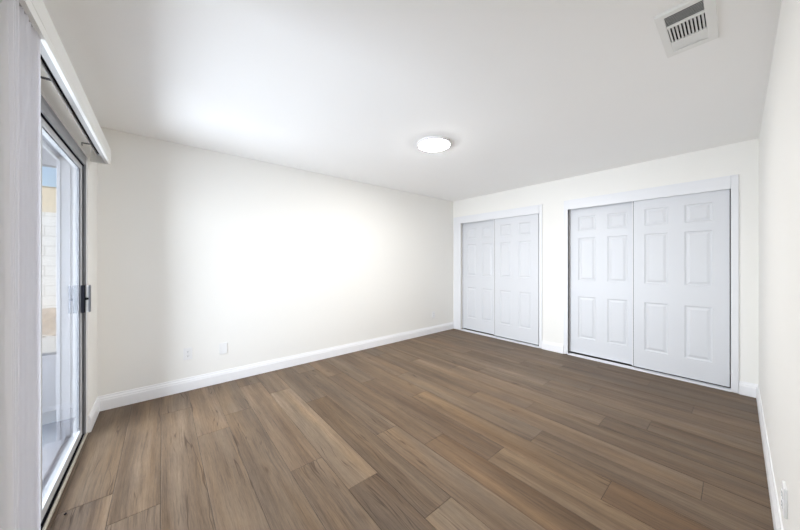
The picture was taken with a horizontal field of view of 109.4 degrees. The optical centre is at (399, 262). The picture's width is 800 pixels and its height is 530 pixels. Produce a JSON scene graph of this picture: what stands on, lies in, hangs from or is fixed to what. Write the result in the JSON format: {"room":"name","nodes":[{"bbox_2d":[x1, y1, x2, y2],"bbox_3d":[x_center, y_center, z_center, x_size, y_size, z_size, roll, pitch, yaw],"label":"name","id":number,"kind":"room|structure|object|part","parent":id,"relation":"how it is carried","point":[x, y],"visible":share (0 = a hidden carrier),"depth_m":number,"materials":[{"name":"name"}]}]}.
{"room":"empty bedroom","nodes":[
{"label":"empty bedroom","id":0,"kind":"room"},
{"bbox_2d":[41,66,96,436],"bbox_3d":[-1.474,0.108,0.979,0.152,2.540,3.646,0,0,-40],"label":"wall","id":1,"kind":"structure","parent":0,"point":[49,93],"depth_m":2.16,"materials":[{"name":"paint"}]},
{"bbox_2d":[0,0,110,529],"bbox_3d":[-1.687,0.177,1.440,0.114,2.143,2.035,0,0,-40],"label":"vertical blinds","id":2,"kind":"object","parent":1,"relation":"attached to","point":[30,40],"visible":1,"depth_m":0.88,"materials":[{"name":"white plastic"}]},
{"bbox_2d":[41,112,83,528],"bbox_3d":[-1.765,0.274,1.399,0.026,1.992,1.773,0,0,-40],"label":"door frame","id":3,"kind":"structure","parent":1,"relation":"attached to","point":[42,115],"depth_m":1.86,"materials":[{"name":"black plastic"}]},
{"bbox_2d":[42,432,87,529],"bbox_3d":[-1.747,1.277,1.412,0.013,0.022,1.830,0,0,-40],"label":"trim","id":4,"kind":"structure","parent":1,"relation":"attached to","point":[49,517],"depth_m":1.60,"materials":[{"name":"silver metal"}]},
{"bbox_2d":[41,95,90,529],"bbox_3d":[-1.809,0.257,1.360,0.220,2.082,1.830,0,0,-40],"label":"door","id":5,"kind":"structure","parent":1,"relation":"in","point":[52,452],"depth_m":2.02,"materials":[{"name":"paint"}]},
{"bbox_3d":[-2.029,-0.689,1.696,0.035,0.036,0.857,0,0,-40],"label":"rail","id":6,"kind":"part","parent":5,"relation":"part of","materials":[{"name":"metal"}]},
{"bbox_3d":[-2.029,1.234,1.696,0.035,0.052,0.857,0,0,-40],"label":"rail","id":7,"kind":"part","parent":5,"relation":"part of","materials":[{"name":"metal"}]},
{"bbox_3d":[-2.292,0.266,2.052,0.022,0.196,0.046,0,0,-40],"label":"handle","id":8,"kind":"part","parent":5,"relation":"part of","materials":[{"name":"black plastic"}]},
{"bbox_2d":[86,160,86,433],"bbox_3d":[-2.325,0.262,2.102,0.005,2.028,0.029,0,0,-40],"label":"trim","id":9,"kind":"structure","parent":1,"relation":"attached to","point":[86,160],"depth_m":2.09,"materials":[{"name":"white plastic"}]},
{"bbox_2d":[88,397,99,432],"bbox_3d":[-2.454,1.214,2.277,0.015,0.127,0.396,0,0,-40],"label":"baseboard","id":10,"kind":"structure","parent":1,"relation":"attached to","point":[93,414],"depth_m":2.23,"materials":[{"name":"white wood"}]},
{"bbox_2d":[97,127,452,396],"bbox_3d":[-0.602,0.108,4.189,5.616,2.540,0.152,0,0,-40],"label":"wall","id":11,"kind":"structure","parent":0,"point":[200,249],"depth_m":3.13,"materials":[{"name":"paint"}]},
{"bbox_2d":[183,347,191,359],"bbox_3d":[-2.110,0.912,2.819,0.072,0.117,0.009,0,0,-40],"label":"wall outlet","id":12,"kind":"object","parent":11,"relation":"attached to","point":[187,352],"visible":1,"depth_m":2.81,"materials":[{"name":"white plastic"}]},
{"bbox_2d":[220,342,226,353],"bbox_3d":[-1.877,0.917,3.015,0.072,0.117,0.007,0,0,-40],"label":"blank wall plate","id":13,"kind":"object","parent":11,"relation":"attached to","point":[223,346],"visible":1,"depth_m":3.01,"materials":[{"name":"white plastic"}]},
{"bbox_2d":[98,322,453,410],"bbox_3d":[-0.777,1.214,3.933,4.714,0.127,0.015,0,0,-40],"label":"baseboard","id":14,"kind":"structure","parent":11,"relation":"attached to","point":[114,400],"depth_m":3.13,"materials":[{"name":"white wood"}]},
{"bbox_2d":[46,328,773,529],"bbox_3d":[0.637,1.279,2.750,5.388,0.002,3.686,0,0,-40],"label":"floor","id":15,"kind":"structure","parent":0,"point":[452,429],"depth_m":1.94,"materials":[{"name":"brown wood"}]},
{"bbox_2d":[43,0,781,201],"bbox_3d":[0.619,-1.222,2.735,5.616,0.120,3.950,0,0,-40],"label":"ceiling","id":16,"kind":"structure","parent":0,"point":[524,93],"depth_m":1.79,"materials":[{"name":"paint"}]},
{"bbox_2d":[418,136,450,151],"bbox_3d":[0.334,-1.144,2.767,0.320,0.035,0.320,0,0,-40],"label":"ceiling light","id":17,"kind":"object","parent":16,"relation":"in","point":[432,143],"visible":1,"depth_m":2.72,"materials":[{"name":"white plastic"}]},
{"bbox_2d":[654,0,718,57],"bbox_3d":[1.420,-1.153,1.399,0.405,0.016,0.194,0,0,-40],"label":"ceiling vent","id":18,"kind":"object","parent":16,"relation":"in","point":[690,24],"visible":1,"depth_m":1.39,"materials":[{"name":"metal"}]},
{"bbox_2d":[453,138,758,393],"bbox_3d":[2.241,0.108,4.096,0.120,2.540,3.646,0,0,-40],"label":"wall","id":19,"kind":"structure","parent":0,"point":[741,158],"depth_m":3.30,"materials":[{"name":"paint"}]},
{"bbox_2d":[462,219,493,333],"bbox_3d":[1.430,0.247,5.081,0.036,1.982,0.746,0,0,-40],"label":"sliding closet door","id":20,"kind":"structure","parent":19,"relation":"in","point":[477,237],"depth_m":5.08,"materials":[{"name":"white wood"}]},
{"bbox_3d":[1.317,-0.518,5.198,0.008,0.193,0.197,0,0,-40],"label":"raised panel","id":21,"kind":"part","parent":20,"relation":"part of","materials":[{"name":"white wood"}]},
{"bbox_3d":[1.317,-0.040,5.198,0.008,0.576,0.197,0,0,-40],"label":"raised panel","id":22,"kind":"part","parent":20,"relation":"part of","materials":[{"name":"white wood"}]},
{"bbox_3d":[1.317,0.746,5.198,0.008,0.560,0.197,0,0,-40],"label":"raised panel","id":23,"kind":"part","parent":20,"relation":"part of","materials":[{"name":"white wood"}]},
{"bbox_3d":[1.526,-0.518,4.949,0.008,0.193,0.197,0,0,-40],"label":"raised panel","id":24,"kind":"part","parent":20,"relation":"part of","materials":[{"name":"white wood"}]},
{"bbox_3d":[1.526,-0.040,4.949,0.008,0.576,0.197,0,0,-40],"label":"raised panel","id":25,"kind":"part","parent":20,"relation":"part of","materials":[{"name":"white wood"}]},
{"bbox_3d":[1.526,0.746,4.949,0.008,0.560,0.197,0,0,-40],"label":"raised panel","id":26,"kind":"part","parent":20,"relation":"part of","materials":[{"name":"white wood"}]},
{"bbox_2d":[454,204,541,347],"bbox_3d":[1.561,0.208,4.802,0.016,2.117,1.652,0,0,-40],"label":"trim","id":27,"kind":"structure","parent":19,"relation":"attached to","point":[457,225],"depth_m":5.32,"materials":[{"name":"white wood"}]},
{"bbox_2d":[460,205,538,223],"bbox_3d":[1.600,-0.786,4.753,0.022,0.130,1.440,0,0,-40],"label":"trim","id":28,"kind":"structure","parent":19,"relation":"attached to","point":[529,210],"depth_m":4.66,"materials":[{"name":"white wood"}]},
{"bbox_2d":[461,329,538,347],"bbox_3d":[1.641,1.268,4.788,0.110,0.019,1.450,0,0,-40],"label":"trim","id":29,"kind":"structure","parent":19,"relation":"attached to","point":[492,336],"depth_m":4.67,"materials":[{"name":"white wood"}]},
{"bbox_2d":[494,214,538,344],"bbox_3d":[1.841,0.247,4.524,0.036,1.982,0.741,0,0,-40],"label":"sliding closet door","id":30,"kind":"structure","parent":19,"relation":"in","point":[516,239],"depth_m":4.49,"materials":[{"name":"white wood"}]},
{"bbox_3d":[1.728,-0.518,4.640,0.008,0.193,0.196,0,0,-40],"label":"raised panel","id":31,"kind":"part","parent":30,"relation":"part of","materials":[{"name":"white wood"}]},
{"bbox_3d":[1.728,-0.040,4.640,0.008,0.576,0.196,0,0,-40],"label":"raised panel","id":32,"kind":"part","parent":30,"relation":"part of","materials":[{"name":"white wood"}]},
{"bbox_3d":[1.728,0.746,4.640,0.008,0.560,0.196,0,0,-40],"label":"raised panel","id":33,"kind":"part","parent":30,"relation":"part of","materials":[{"name":"white wood"}]},
{"bbox_3d":[1.935,-0.518,4.393,0.008,0.193,0.196,0,0,-40],"label":"raised panel","id":34,"kind":"part","parent":30,"relation":"part of","materials":[{"name":"white wood"}]},
{"bbox_3d":[1.935,-0.040,4.393,0.008,0.576,0.196,0,0,-40],"label":"raised panel","id":35,"kind":"part","parent":30,"relation":"part of","materials":[{"name":"white wood"}]},
{"bbox_3d":[1.935,0.746,4.393,0.008,0.560,0.196,0,0,-40],"label":"raised panel","id":36,"kind":"part","parent":30,"relation":"part of","materials":[{"name":"white wood"}]},
{"bbox_2d":[569,202,631,363],"bbox_3d":[2.614,0.247,3.671,0.036,1.982,0.760,0,0,-40],"label":"sliding closet door","id":37,"kind":"structure","parent":19,"relation":"in","point":[600,237],"depth_m":3.66,"materials":[{"name":"white wood"}]},
{"bbox_3d":[2.499,-0.518,3.790,0.008,0.193,0.201,0,0,-40],"label":"raised panel","id":38,"kind":"part","parent":37,"relation":"part of","materials":[{"name":"white wood"}]},
{"bbox_3d":[2.499,-0.040,3.790,0.008,0.576,0.201,0,0,-40],"label":"raised panel","id":39,"kind":"part","parent":37,"relation":"part of","materials":[{"name":"white wood"}]},
{"bbox_3d":[2.499,0.746,3.790,0.008,0.560,0.201,0,0,-40],"label":"raised panel","id":40,"kind":"part","parent":37,"relation":"part of","materials":[{"name":"white wood"}]},
{"bbox_3d":[2.711,-0.518,3.537,0.008,0.193,0.201,0,0,-40],"label":"raised panel","id":41,"kind":"part","parent":37,"relation":"part of","materials":[{"name":"white wood"}]},
{"bbox_3d":[2.711,-0.040,3.537,0.008,0.576,0.201,0,0,-40],"label":"raised panel","id":42,"kind":"part","parent":37,"relation":"part of","materials":[{"name":"white wood"}]},
{"bbox_3d":[2.711,0.746,3.537,0.008,0.560,0.201,0,0,-40],"label":"raised panel","id":43,"kind":"part","parent":37,"relation":"part of","materials":[{"name":"white wood"}]},
{"bbox_2d":[568,176,730,209],"bbox_3d":[2.782,-0.786,3.345,0.022,0.130,1.460,0,0,-40],"label":"trim","id":44,"kind":"structure","parent":19,"relation":"attached to","point":[720,183],"depth_m":3.20,"materials":[{"name":"white wood"}]},
{"bbox_2d":[568,353,731,391],"bbox_3d":[2.823,1.268,3.379,0.110,0.019,1.470,0,0,-40],"label":"trim","id":45,"kind":"structure","parent":19,"relation":"attached to","point":[571,354],"depth_m":3.23,"materials":[{"name":"white wood"}]},
{"bbox_2d":[542,340,757,397],"bbox_3d":[2.727,1.214,3.413,0.015,0.127,1.976,0,0,-40],"label":"baseboard","id":46,"kind":"structure","parent":19,"relation":"attached to","point":[745,388],"depth_m":2.74,"materials":[{"name":"white wood"}]},
{"bbox_2d":[564,174,738,392],"bbox_3d":[2.782,0.208,3.346,0.016,2.117,1.562,0,0,-40],"label":"trim","id":47,"kind":"structure","parent":19,"relation":"attached to","point":[734,178],"depth_m":2.77,"materials":[{"name":"white wood"}]},
{"bbox_2d":[632,189,729,386],"bbox_3d":[3.030,0.247,3.107,0.036,1.982,0.761,0,0,-40],"label":"sliding closet door","id":48,"kind":"structure","parent":19,"relation":"in","point":[681,243],"depth_m":3.05,"materials":[{"name":"white wood"}]},
{"bbox_3d":[2.915,-0.518,3.226,0.008,0.193,0.201,0,0,-40],"label":"raised panel","id":49,"kind":"part","parent":48,"relation":"part of","materials":[{"name":"white wood"}]},
{"bbox_3d":[2.915,-0.040,3.226,0.008,0.576,0.201,0,0,-40],"label":"raised panel","id":50,"kind":"part","parent":48,"relation":"part of","materials":[{"name":"white wood"}]},
{"bbox_3d":[2.915,0.746,3.226,0.008,0.560,0.201,0,0,-40],"label":"raised panel","id":51,"kind":"part","parent":48,"relation":"part of","materials":[{"name":"white wood"}]},
{"bbox_3d":[3.127,-0.518,2.972,0.008,0.193,0.201,0,0,-40],"label":"raised panel","id":52,"kind":"part","parent":48,"relation":"part of","materials":[{"name":"white wood"}]},
{"bbox_3d":[3.127,-0.040,2.972,0.008,0.576,0.201,0,0,-40],"label":"raised panel","id":53,"kind":"part","parent":48,"relation":"part of","materials":[{"name":"white wood"}]},
{"bbox_3d":[3.127,0.746,2.972,0.008,0.560,0.201,0,0,-40],"label":"raised panel","id":54,"kind":"part","parent":48,"relation":"part of","materials":[{"name":"white wood"}]},
{"bbox_2d":[730,189,730,374],"bbox_3d":[2.510,0.108,4.321,0.580,2.540,3.646,0,0,-40],"label":"wall","id":55,"kind":"structure","parent":0,"point":[730,189],"depth_m":3.22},
{"bbox_2d":[759,0,799,529],"bbox_3d":[1.840,0.108,1.280,5.616,2.540,0.152,0,0,-40],"label":"wall","id":56,"kind":"structure","parent":0,"point":[779,135],"depth_m":1.22,"materials":[{"name":"paint"}]},
{"bbox_2d":[756,385,782,529],"bbox_3d":[1.557,1.214,1.152,4.714,0.127,0.015,0,0,-40],"label":"baseboard","id":57,"kind":"structure","parent":56,"relation":"attached to","point":[776,515],"depth_m":1.60,"materials":[{"name":"white wood"}]},
{"bbox_2d":[781,480,787,518],"bbox_3d":[1.544,0.953,1.139,0.072,0.117,0.013,0,0,-40],"label":"wall outlet","id":58,"kind":"object","parent":56,"relation":"attached to","point":[784,492],"visible":1,"depth_m":1.12,"materials":[{"name":"white plastic"}]},
{"label":"outside","id":59,"kind":"structure","parent":0,"visible":0},
{"bbox_2d":[42,332,56,352],"bbox_3d":[-20.672,1.483,24.636,60.000,0.290,55.680,0,0,-40],"label":"ground","id":60,"kind":"structure","parent":59,"point":[49,343],"depth_m":4.60,"materials":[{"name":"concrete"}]},
{"bbox_2d":[42,212,56,308],"bbox_3d":[-5.785,0.263,6.894,24.000,2.530,0.200,0,0,-40],"label":"wall","id":61,"kind":"structure","parent":60,"relation":"on","point":[49,219],"depth_m":5.70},
{"bbox_2d":[42,307,56,336],"bbox_3d":[-7.704,1.149,4.514,9.000,0.489,1.000,0,0,-40],"label":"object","id":62,"kind":"object","parent":60,"relation":"on","point":[49,315],"visible":0.05,"depth_m":5.51,"materials":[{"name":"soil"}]},
{"bbox_2d":[42,186,56,212],"bbox_3d":[-17.835,-0.872,11.143,19.800,4.700,8.100,0,0,-40],"label":"building","id":63,"kind":"structure","parent":60,"relation":"on","point":[49,194],"depth_m":10.25,"materials":[{"name":"paint"}]},
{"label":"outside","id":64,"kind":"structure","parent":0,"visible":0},
{"bbox_2d":[42,410,56,448],"bbox_3d":[-2.647,1.498,-0.093,3.024,0.160,5.260,0,0,-40],"label":"patio slab","id":65,"kind":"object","parent":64,"point":[49,419],"depth_m":2.43,"materials":[{"name":"concrete"}]},
{"bbox_2d":[42,146,56,412],"bbox_3d":[-4.328,0.128,1.910,3.024,2.580,0.130,0,0,-40],"label":"wall","id":66,"kind":"structure","parent":65,"relation":"on","point":[49,360],"depth_m":2.69,"materials":[{"name":"paint"}]}
]}

